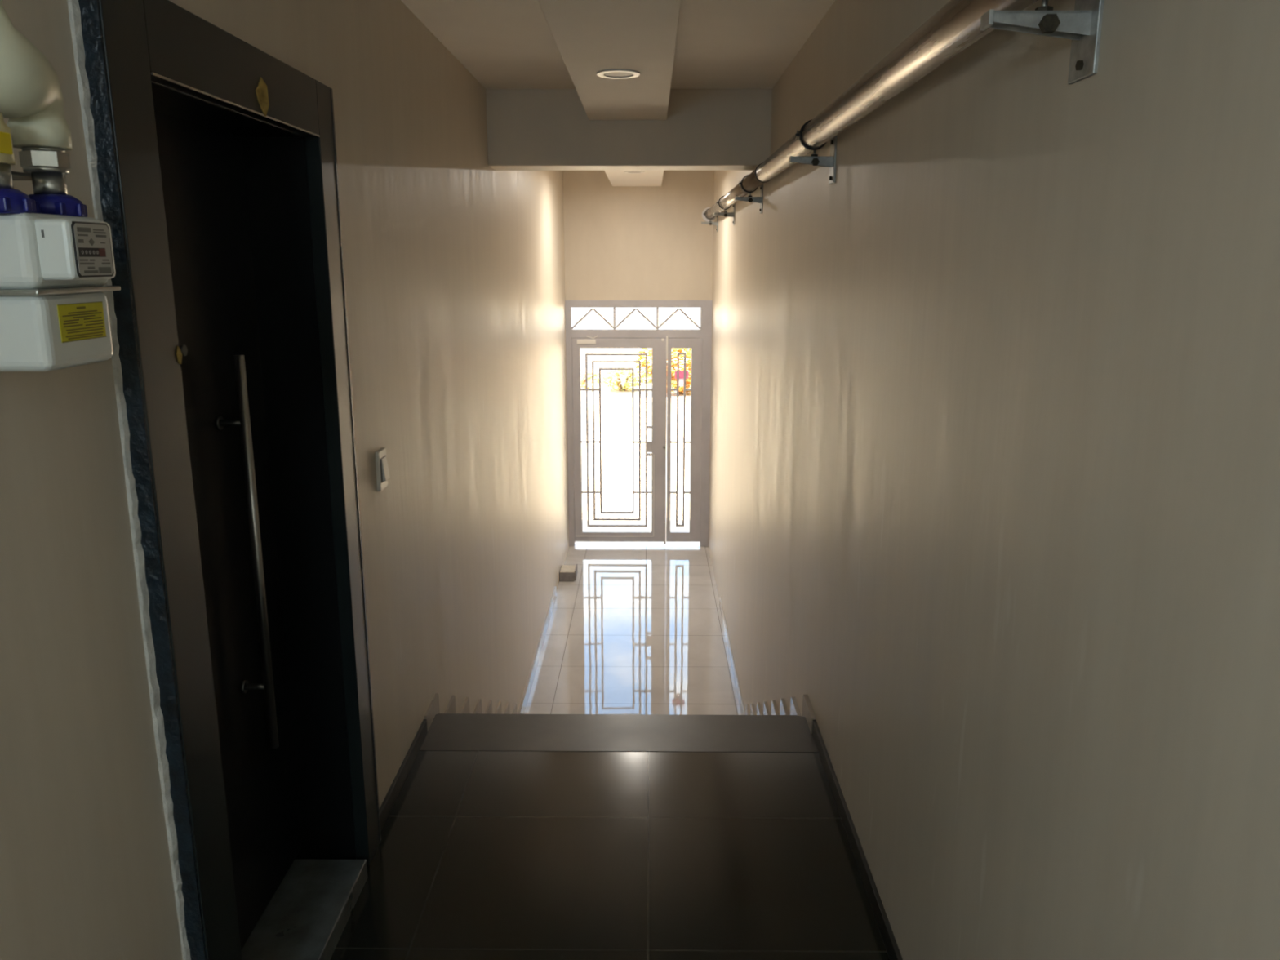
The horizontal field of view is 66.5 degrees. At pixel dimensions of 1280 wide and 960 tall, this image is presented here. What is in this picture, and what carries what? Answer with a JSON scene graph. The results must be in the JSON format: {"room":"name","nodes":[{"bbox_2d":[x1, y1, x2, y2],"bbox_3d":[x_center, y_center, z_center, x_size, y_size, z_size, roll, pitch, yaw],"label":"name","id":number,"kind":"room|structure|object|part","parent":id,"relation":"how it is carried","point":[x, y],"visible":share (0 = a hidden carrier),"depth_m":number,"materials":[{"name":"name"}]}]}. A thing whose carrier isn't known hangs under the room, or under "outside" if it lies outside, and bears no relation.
{"room":"apartment building hallway","nodes":[
{"label":"apartment building hallway","id":0,"kind":"room"},
{"bbox_2d":[0,0,568,959],"bbox_3d":[-0.946,0.088,4.207,0.300,4.018,11.950,0,13,1],"label":"wall","id":1,"kind":"structure","parent":0,"point":[454,266],"depth_m":2.97,"materials":[{"name":"paint"}]},
{"bbox_2d":[11,171,31,180],"bbox_3d":[-0.781,-0.347,1.117,0.117,0.030,0.196,0,13,1],"label":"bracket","id":2,"kind":"object","parent":1,"relation":"attached to","point":[16,175],"visible":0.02,"depth_m":1.15,"materials":[{"name":"metal"}]},
{"bbox_2d":[0,163,120,371],"bbox_3d":[-0.730,-0.245,1.135,0.220,0.224,0.184,0,13,1],"label":"gas meter","id":3,"kind":"object","parent":1,"relation":"attached to","point":[56,260],"visible":1,"depth_m":1.09,"materials":[{"name":"white metal"}]},
{"bbox_2d":[0,111,15,164],"bbox_3d":[-0.705,-0.365,1.039,0.064,0.052,0.063,0,13,1],"label":"gas pipe","id":4,"kind":"object","parent":3,"relation":"attached to","point":[6,151],"visible":1,"depth_m":1.04,"materials":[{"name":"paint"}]},
{"bbox_2d":[0,0,71,173],"bbox_3d":[-0.701,-0.640,1.041,0.094,0.590,0.153,0,13,1],"label":"gas pipe","id":5,"kind":"object","parent":3,"relation":"attached to","point":[31,95],"visible":0.97,"depth_m":1.09,"materials":[{"name":"metal"}]},
{"bbox_2d":[57,301,106,342],"bbox_3d":[-0.657,-0.187,1.151,0.001,0.043,0.092,0,13,1],"label":"print","id":6,"kind":"object","parent":3,"relation":"attached to","point":[77,322],"depth_m":1.15,"materials":[{"name":"yellow paper"}]},
{"bbox_3d":[-0.622,-0.262,1.112,0.002,0.057,0.070,0,13,1],"label":"rating plate","id":7,"kind":"part","parent":3,"relation":"part of","materials":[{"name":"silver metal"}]},
{"bbox_2d":[76,226,111,273],"bbox_3d":[-0.621,-0.261,1.111,0.001,0.050,0.062,0,13,1],"label":"print","id":8,"kind":"object","parent":3,"relation":"on","point":[94,244],"depth_m":1.11,"materials":[{"name":"grey paper"}]},
{"bbox_2d":[66,0,191,959],"bbox_3d":[-0.832,0.255,1.653,0.015,2.216,0.031,0,13,1],"label":"trim","id":9,"kind":"structure","parent":1,"relation":"attached to","point":[74,12],"depth_m":1.60,"materials":[{"name":"white paint"}]},
{"bbox_2d":[78,0,381,959],"bbox_3d":[-0.915,0.167,2.197,0.250,2.148,1.100,0,13,1],"label":"door","id":10,"kind":"structure","parent":1,"relation":"in","point":[223,215],"depth_m":2.31,"materials":[{"name":"paint"}]},
{"bbox_2d":[176,346,182,364],"bbox_3d":[-0.793,-0.215,1.682,0.008,0.032,0.012,0,13,1],"label":"scrap","id":11,"kind":"object","parent":10,"relation":"attached to","point":[179,353],"visible":1,"depth_m":1.68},
{"bbox_3d":[-0.918,0.192,2.344,0.023,0.980,0.023,0,13,1],"label":"pull handle","id":12,"kind":"part","parent":10,"relation":"part of","materials":[{"name":"metal"}]},
{"bbox_2d":[255,76,269,116],"bbox_3d":[-0.784,-0.802,2.039,0.014,0.077,0.058,0,13,1],"label":"scrap","id":13,"kind":"object","parent":10,"relation":"on","point":[261,91],"visible":1,"depth_m":2.03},
{"bbox_2d":[374,447,390,491],"bbox_3d":[-0.795,-0.033,3.026,0.025,0.122,0.082,0,13,1],"label":"light switch","id":14,"kind":"object","parent":1,"relation":"attached to","point":[381,464],"visible":1,"depth_m":3.00,"materials":[{"name":"beige plastic"}]},
{"bbox_3d":[-0.795,-0.034,3.025,0.004,0.076,0.058,0,13,1],"label":"frame","id":15,"kind":"part","parent":14,"relation":"part of","materials":[{"name":"white plastic"}]},
{"bbox_2d":[379,719,427,832],"bbox_3d":[-0.801,0.990,3.296,0.014,0.058,0.680,0,13,1],"label":"baseboard","id":16,"kind":"structure","parent":1,"relation":"attached to","point":[392,795],"depth_m":3.27,"materials":[{"name":"stone"}]},
{"bbox_2d":[424,693,439,730],"bbox_3d":[-0.798,0.926,3.748,0.012,0.148,0.210,0,13,1],"label":"trim","id":17,"kind":"structure","parent":1,"relation":"attached to","point":[433,709],"depth_m":3.73,"materials":[{"name":"stone"}]},
{"bbox_2d":[444,695,456,713],"bbox_3d":[-0.795,1.016,4.032,0.012,0.148,0.295,0,13,1],"label":"trim","id":18,"kind":"structure","parent":1,"relation":"attached to","point":[451,708],"depth_m":4.09,"materials":[{"name":"stone"}]},
{"bbox_2d":[459,697,470,713],"bbox_3d":[-0.792,1.097,4.358,0.012,0.148,0.295,0,13,1],"label":"trim","id":19,"kind":"structure","parent":1,"relation":"attached to","point":[465,708],"depth_m":4.42,"materials":[{"name":"stone"}]},
{"bbox_2d":[473,698,481,713],"bbox_3d":[-0.790,1.177,4.684,0.012,0.148,0.295,0,13,1],"label":"trim","id":20,"kind":"structure","parent":1,"relation":"attached to","point":[477,709],"depth_m":4.75,"materials":[{"name":"stone"}]},
{"bbox_2d":[484,700,492,714],"bbox_3d":[-0.787,1.257,5.009,0.012,0.148,0.295,0,13,1],"label":"trim","id":21,"kind":"structure","parent":1,"relation":"attached to","point":[489,709],"depth_m":5.08,"materials":[{"name":"stone"}]},
{"bbox_2d":[494,701,502,714],"bbox_3d":[-0.784,1.338,5.335,0.012,0.148,0.295,0,13,1],"label":"trim","id":22,"kind":"structure","parent":1,"relation":"attached to","point":[498,711],"depth_m":5.40,"materials":[{"name":"stone"}]},
{"bbox_2d":[503,702,510,714],"bbox_3d":[-0.781,1.418,5.661,0.012,0.148,0.295,0,13,1],"label":"trim","id":23,"kind":"structure","parent":1,"relation":"attached to","point":[507,711],"depth_m":5.73,"materials":[{"name":"stone"}]},
{"bbox_2d":[511,703,517,714],"bbox_3d":[-0.778,1.498,5.986,0.012,0.148,0.295,0,13,1],"label":"trim","id":24,"kind":"structure","parent":1,"relation":"attached to","point":[515,710],"depth_m":6.05,"materials":[{"name":"stone"}]},
{"bbox_2d":[517,586,556,714],"bbox_3d":[-0.762,1.278,7.382,0.018,0.100,2.606,0,13,1],"label":"baseboard","id":25,"kind":"structure","parent":1,"relation":"attached to","point":[524,701],"depth_m":7.19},
{"bbox_2d":[329,713,889,959],"bbox_3d":[-0.112,1.561,1.168,1.500,0.122,5.390,0,13,1],"label":"floor","id":26,"kind":"structure","parent":0,"point":[479,855],"depth_m":2.92,"materials":[{"name":"tile"}]},
{"bbox_2d":[240,858,367,959],"bbox_3d":[-0.910,1.190,2.405,0.260,0.060,0.770,0,13,1],"label":"threshold","id":27,"kind":"object","parent":26,"relation":"on","point":[306,917],"visible":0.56,"depth_m":2.55,"materials":[{"name":"grey stone"}]},
{"bbox_2d":[400,0,835,88],"bbox_3d":[-0.094,-1.775,3.676,2.005,0.150,12.150,0,13,1],"label":"ceiling","id":28,"kind":"structure","parent":0,"point":[503,44],"depth_m":3.85,"materials":[{"name":"paint"}]},
{"bbox_2d":[537,0,680,119],"bbox_3d":[-0.097,-1.130,1.476,0.398,0.160,7.175,0,13,1],"label":"ceiling beam","id":29,"kind":"structure","parent":28,"relation":"attached to","point":[591,37],"depth_m":3.32,"materials":[{"name":"paint"}]},
{"bbox_2d":[596,69,639,79],"bbox_3d":[-0.083,-1.556,3.740,0.166,0.007,0.166,0,13,1],"label":"recessed light","id":30,"kind":"object","parent":29,"relation":"in","point":[607,73],"visible":1,"depth_m":3.74,"materials":[{"name":"white"}]},
{"bbox_2d":[604,71,633,76],"bbox_3d":[-0.083,-1.557,3.740,0.117,0.003,0.117,0,13,1],"label":"diffuser","id":31,"kind":"object","parent":30,"relation":"attached to","point":[606,73],"depth_m":3.74,"materials":[{"name":"beige plastic"}]},
{"bbox_2d":[485,88,772,170],"bbox_3d":[-0.056,-1.840,5.132,1.475,0.383,0.280,0,13,1],"label":"ceiling beam","id":32,"kind":"structure","parent":28,"relation":"attached to","point":[528,129],"depth_m":5.00,"materials":[{"name":"paint"}]},
{"bbox_2d":[604,170,663,186],"bbox_3d":[-0.051,-2.445,7.320,0.474,0.166,4.265,0,13,1],"label":"ceiling","id":33,"kind":"structure","parent":28,"relation":"attached to","point":[616,178],"depth_m":8.48,"materials":[{"name":"paint"}]},
{"bbox_2d":[623,170,644,173],"bbox_3d":[-0.046,-2.476,7.848,0.166,0.007,0.166,0,13,1],"label":"recessed light","id":34,"kind":"object","parent":33,"relation":"in","point":[628,171],"visible":1,"depth_m":7.80,"materials":[{"name":"white"}]},
{"bbox_2d":[524,542,741,715],"bbox_3d":[-0.044,1.464,7.055,1.495,0.120,6.720,0,13,1],"label":"floor","id":35,"kind":"structure","parent":0,"point":[638,629],"depth_m":7.73,"materials":[{"name":"beige tile"}]},
{"bbox_2d":[559,564,577,582],"bbox_3d":[-0.672,0.871,9.173,0.152,0.106,0.220,0,13,1],"label":"concrete block","id":36,"kind":"object","parent":35,"relation":"on","point":[568,573],"visible":1,"depth_m":9.07,"materials":[{"name":"grey concrete"}]},
{"bbox_2d":[571,310,700,542],"bbox_3d":[0.335,-4.663,34.751,28.000,0.255,50.145,0,13,1],"label":"pavement","id":37,"kind":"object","parent":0,"point":[615,406],"visible":0.1,"depth_m":16.90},
{"bbox_2d":[580,368,604,388],"bbox_3d":[-1.464,-2.373,22.948,1.346,0.510,0.905,0,13,1],"label":"shrub","id":38,"kind":"object","parent":37,"relation":"on","point":[589,379],"visible":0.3,"depth_m":22.98,"materials":[{"name":"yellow plant"}]},
{"bbox_2d":[600,366,644,391],"bbox_3d":[-0.385,-2.348,22.648,1.093,0.575,0.897,0,13,1],"label":"shrub","id":39,"kind":"object","parent":37,"relation":"on","point":[613,378],"visible":0.88,"depth_m":22.52,"materials":[{"name":"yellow plant"}]},
{"bbox_2d":[633,348,691,395],"bbox_3d":[0.968,-2.616,21.940,2.247,1.409,1.324,0,13,1],"label":"shrub","id":40,"kind":"object","parent":37,"relation":"on","point":[688,352],"visible":0.16,"depth_m":21.67,"materials":[{"name":"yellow plant"}]},
{"bbox_2d":[563,170,714,300],"bbox_3d":[-0.012,-2.480,9.616,1.475,1.386,0.250,0,13,1],"label":"wall","id":41,"kind":"structure","parent":0,"point":[621,242],"depth_m":9.51,"materials":[{"name":"paint"}]},
{"bbox_2d":[564,300,712,546],"bbox_3d":[-0.013,-0.547,9.947,1.465,2.532,0.074,0,13,1],"label":"door","id":42,"kind":"structure","parent":41,"relation":"in","point":[661,341],"depth_m":9.90,"materials":[{"name":"grey paint"}]},
{"bbox_3d":[-0.535,-1.380,9.741,0.189,0.044,0.012,0,13,1],"label":"maker plate","id":43,"kind":"part","parent":42,"relation":"part of","materials":[{"name":"white metal"}]},
{"bbox_3d":[-0.265,0.162,10.088,0.818,0.873,0.008,0,13,1],"label":"edge trim","id":44,"kind":"part","parent":42,"relation":"part of","materials":[{"name":"white"}]},
{"bbox_2d":[580,353,652,527],"bbox_3d":[-0.240,-0.390,9.986,0.726,1.800,0.014,0,13,1],"label":"grille","id":45,"kind":"object","parent":42,"relation":"attached to","point":[648,443],"depth_m":9.98,"materials":[{"name":"metal"}]},
{"bbox_2d":[571,307,700,329],"bbox_3d":[-0.040,-1.606,9.710,1.297,0.229,0.014,0,13,1],"label":"grille","id":46,"kind":"object","parent":42,"relation":"attached to","point":[614,326],"depth_m":9.71,"materials":[{"name":"grey paint"}]},
{"bbox_2d":[670,352,691,526],"bbox_3d":[0.416,-0.396,9.979,0.205,1.801,0.014,0,13,1],"label":"grille","id":47,"kind":"object","parent":42,"relation":"attached to","point":[677,389],"depth_m":9.97,"materials":[{"name":"metal"}]},
{"bbox_2d":[675,370,688,386],"bbox_3d":[0.421,-1.022,9.860,0.138,0.158,0.002,0,13,1],"label":"paper notice","id":48,"kind":"object","parent":42,"relation":"attached to","point":[681,372],"visible":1,"depth_m":9.85,"materials":[{"name":"pink paper"}]},
{"bbox_2d":[708,0,1279,959],"bbox_3d":[0.784,0.092,4.190,0.250,4.018,11.950,0,13,1],"label":"wall","id":49,"kind":"structure","parent":0,"point":[994,458],"depth_m":1.60,"materials":[{"name":"paint"}]},
{"bbox_2d":[701,208,718,231],"bbox_3d":[0.635,-2.368,8.894,0.149,0.206,0.085,0,13,1],"label":"bracket","id":50,"kind":"object","parent":49,"relation":"attached to","point":[710,223],"visible":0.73,"depth_m":8.88,"materials":[{"name":"grey metal"}]},
{"bbox_3d":[0.635,-2.336,8.898,0.138,0.032,0.034,0,13,1],"label":"arm","id":51,"kind":"part","parent":50,"relation":"part of"},
{"bbox_2d":[714,195,735,225],"bbox_3d":[0.618,-1.973,7.138,0.149,0.206,0.085,0,13,1],"label":"bracket","id":52,"kind":"object","parent":49,"relation":"attached to","point":[725,213],"visible":0.83,"depth_m":7.12,"materials":[{"name":"grey metal"}]},
{"bbox_3d":[0.618,-1.940,7.143,0.138,0.032,0.034,0,13,1],"label":"arm","id":53,"kind":"part","parent":52,"relation":"part of"},
{"bbox_3d":[0.689,-1.945,7.143,0.007,0.150,0.085,0,13,1],"label":"wall plate","id":54,"kind":"part","parent":52,"relation":"part of","materials":[{"name":"silver metal"}]},
{"bbox_2d":[719,596,745,715],"bbox_3d":[0.681,1.312,7.263,0.013,0.085,2.386,0,13,1],"label":"baseboard","id":55,"kind":"structure","parent":49,"relation":"attached to","point":[726,634],"depth_m":7.15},
{"bbox_2d":[745,704,750,715],"bbox_3d":[0.666,1.501,5.973,0.018,0.148,0.295,0,13,1],"label":"trim","id":56,"kind":"structure","parent":49,"relation":"attached to","point":[747,709],"depth_m":6.03,"materials":[{"name":"stone"}]},
{"bbox_2d":[734,174,763,213],"bbox_3d":[0.600,-1.577,5.382,0.149,0.206,0.085,0,13,1],"label":"bracket","id":57,"kind":"object","parent":49,"relation":"attached to","point":[750,199],"visible":0.85,"depth_m":5.37,"materials":[{"name":"grey metal"}]},
{"bbox_3d":[0.601,-1.545,5.387,0.138,0.032,0.034,0,13,1],"label":"arm","id":58,"kind":"part","parent":57,"relation":"part of"},
{"bbox_3d":[0.671,-1.550,5.387,0.007,0.150,0.085,0,13,1],"label":"wall plate","id":59,"kind":"part","parent":57,"relation":"part of","materials":[{"name":"silver metal"}]},
{"bbox_2d":[750,703,756,715],"bbox_3d":[0.663,1.421,5.647,0.018,0.148,0.295,0,13,1],"label":"trim","id":60,"kind":"structure","parent":49,"relation":"attached to","point":[753,712],"depth_m":5.70,"materials":[{"name":"stone"}]},
{"bbox_2d":[756,702,763,715],"bbox_3d":[0.660,1.341,5.321,0.018,0.148,0.295,0,13,1],"label":"trim","id":61,"kind":"structure","parent":49,"relation":"attached to","point":[759,712],"depth_m":5.39,"materials":[{"name":"stone"}]},
{"bbox_2d":[763,701,770,715],"bbox_3d":[0.657,1.260,4.996,0.018,0.148,0.295,0,13,1],"label":"trim","id":62,"kind":"structure","parent":49,"relation":"attached to","point":[766,708],"depth_m":5.05,"materials":[{"name":"stone"}]},
{"bbox_2d":[771,699,779,715],"bbox_3d":[0.654,1.180,4.670,0.018,0.148,0.295,0,13,1],"label":"trim","id":63,"kind":"structure","parent":49,"relation":"attached to","point":[775,711],"depth_m":4.72,"materials":[{"name":"stone"}]},
{"bbox_2d":[779,697,789,715],"bbox_3d":[0.651,1.100,4.345,0.018,0.148,0.295,0,13,1],"label":"trim","id":64,"kind":"structure","parent":49,"relation":"attached to","point":[784,709],"depth_m":4.40,"materials":[{"name":"stone"}]},
{"bbox_2d":[790,696,801,715],"bbox_3d":[0.648,1.019,4.019,0.018,0.148,0.295,0,13,1],"label":"trim","id":65,"kind":"structure","parent":49,"relation":"attached to","point":[794,709],"depth_m":4.07,"materials":[{"name":"stone"}]},
{"bbox_2d":[802,694,816,733],"bbox_3d":[0.646,0.929,3.735,0.018,0.148,0.210,0,13,1],"label":"trim","id":66,"kind":"structure","parent":49,"relation":"attached to","point":[807,710],"depth_m":3.71,"materials":[{"name":"stone"}]},
{"bbox_2d":[789,119,836,184],"bbox_3d":[0.580,-1.104,3.285,0.149,0.206,0.085,0,13,1],"label":"bracket","id":67,"kind":"object","parent":49,"relation":"attached to","point":[829,162],"visible":0.74,"depth_m":3.27,"materials":[{"name":"grey metal"}]},
{"bbox_3d":[0.580,-1.072,3.289,0.138,0.032,0.034,0,13,1],"label":"arm","id":68,"kind":"part","parent":67,"relation":"part of"},
{"bbox_3d":[0.651,-1.077,3.290,0.007,0.150,0.085,0,13,1],"label":"wall plate","id":69,"kind":"part","parent":67,"relation":"part of","materials":[{"name":"silver metal"}]},
{"bbox_2d":[812,720,902,959],"bbox_3d":[0.622,1.486,1.098,0.014,0.058,5.300,0,13,1],"label":"baseboard","id":70,"kind":"structure","parent":49,"relation":"attached to","point":[886,933],"depth_m":2.83,"materials":[{"name":"stone"}]},
{"bbox_2d":[980,0,1104,84],"bbox_3d":[0.561,-0.673,1.373,0.149,0.206,0.085,0,13,1],"label":"bracket","id":71,"kind":"object","parent":49,"relation":"attached to","point":[1082,25],"visible":1,"depth_m":1.36,"materials":[{"name":"metal"}]},
{"bbox_2d":[702,0,1038,222],"bbox_3d":[0.590,-1.318,3.987,0.132,0.132,10.370,0,13,1],"label":"pipe","id":72,"kind":"object","parent":71,"relation":"attached to","point":[955,27],"visible":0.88,"depth_m":2.10,"materials":[{"name":"silver metal"}]},
{"bbox_3d":[0.561,-0.641,1.377,0.138,0.032,0.034,0,13,1],"label":"arm","id":73,"kind":"part","parent":71,"relation":"part of"},
{"bbox_3d":[0.568,-0.663,1.372,0.008,0.040,0.008,0,13,1],"label":"threaded rod","id":74,"kind":"part","parent":71,"relation":"part of","materials":[{"name":"metal"}]},
{"bbox_3d":[0.632,-0.646,1.378,0.007,0.150,0.085,0,13,1],"label":"wall plate","id":75,"kind":"part","parent":71,"relation":"part of","materials":[{"name":"silver metal"}]}
]}

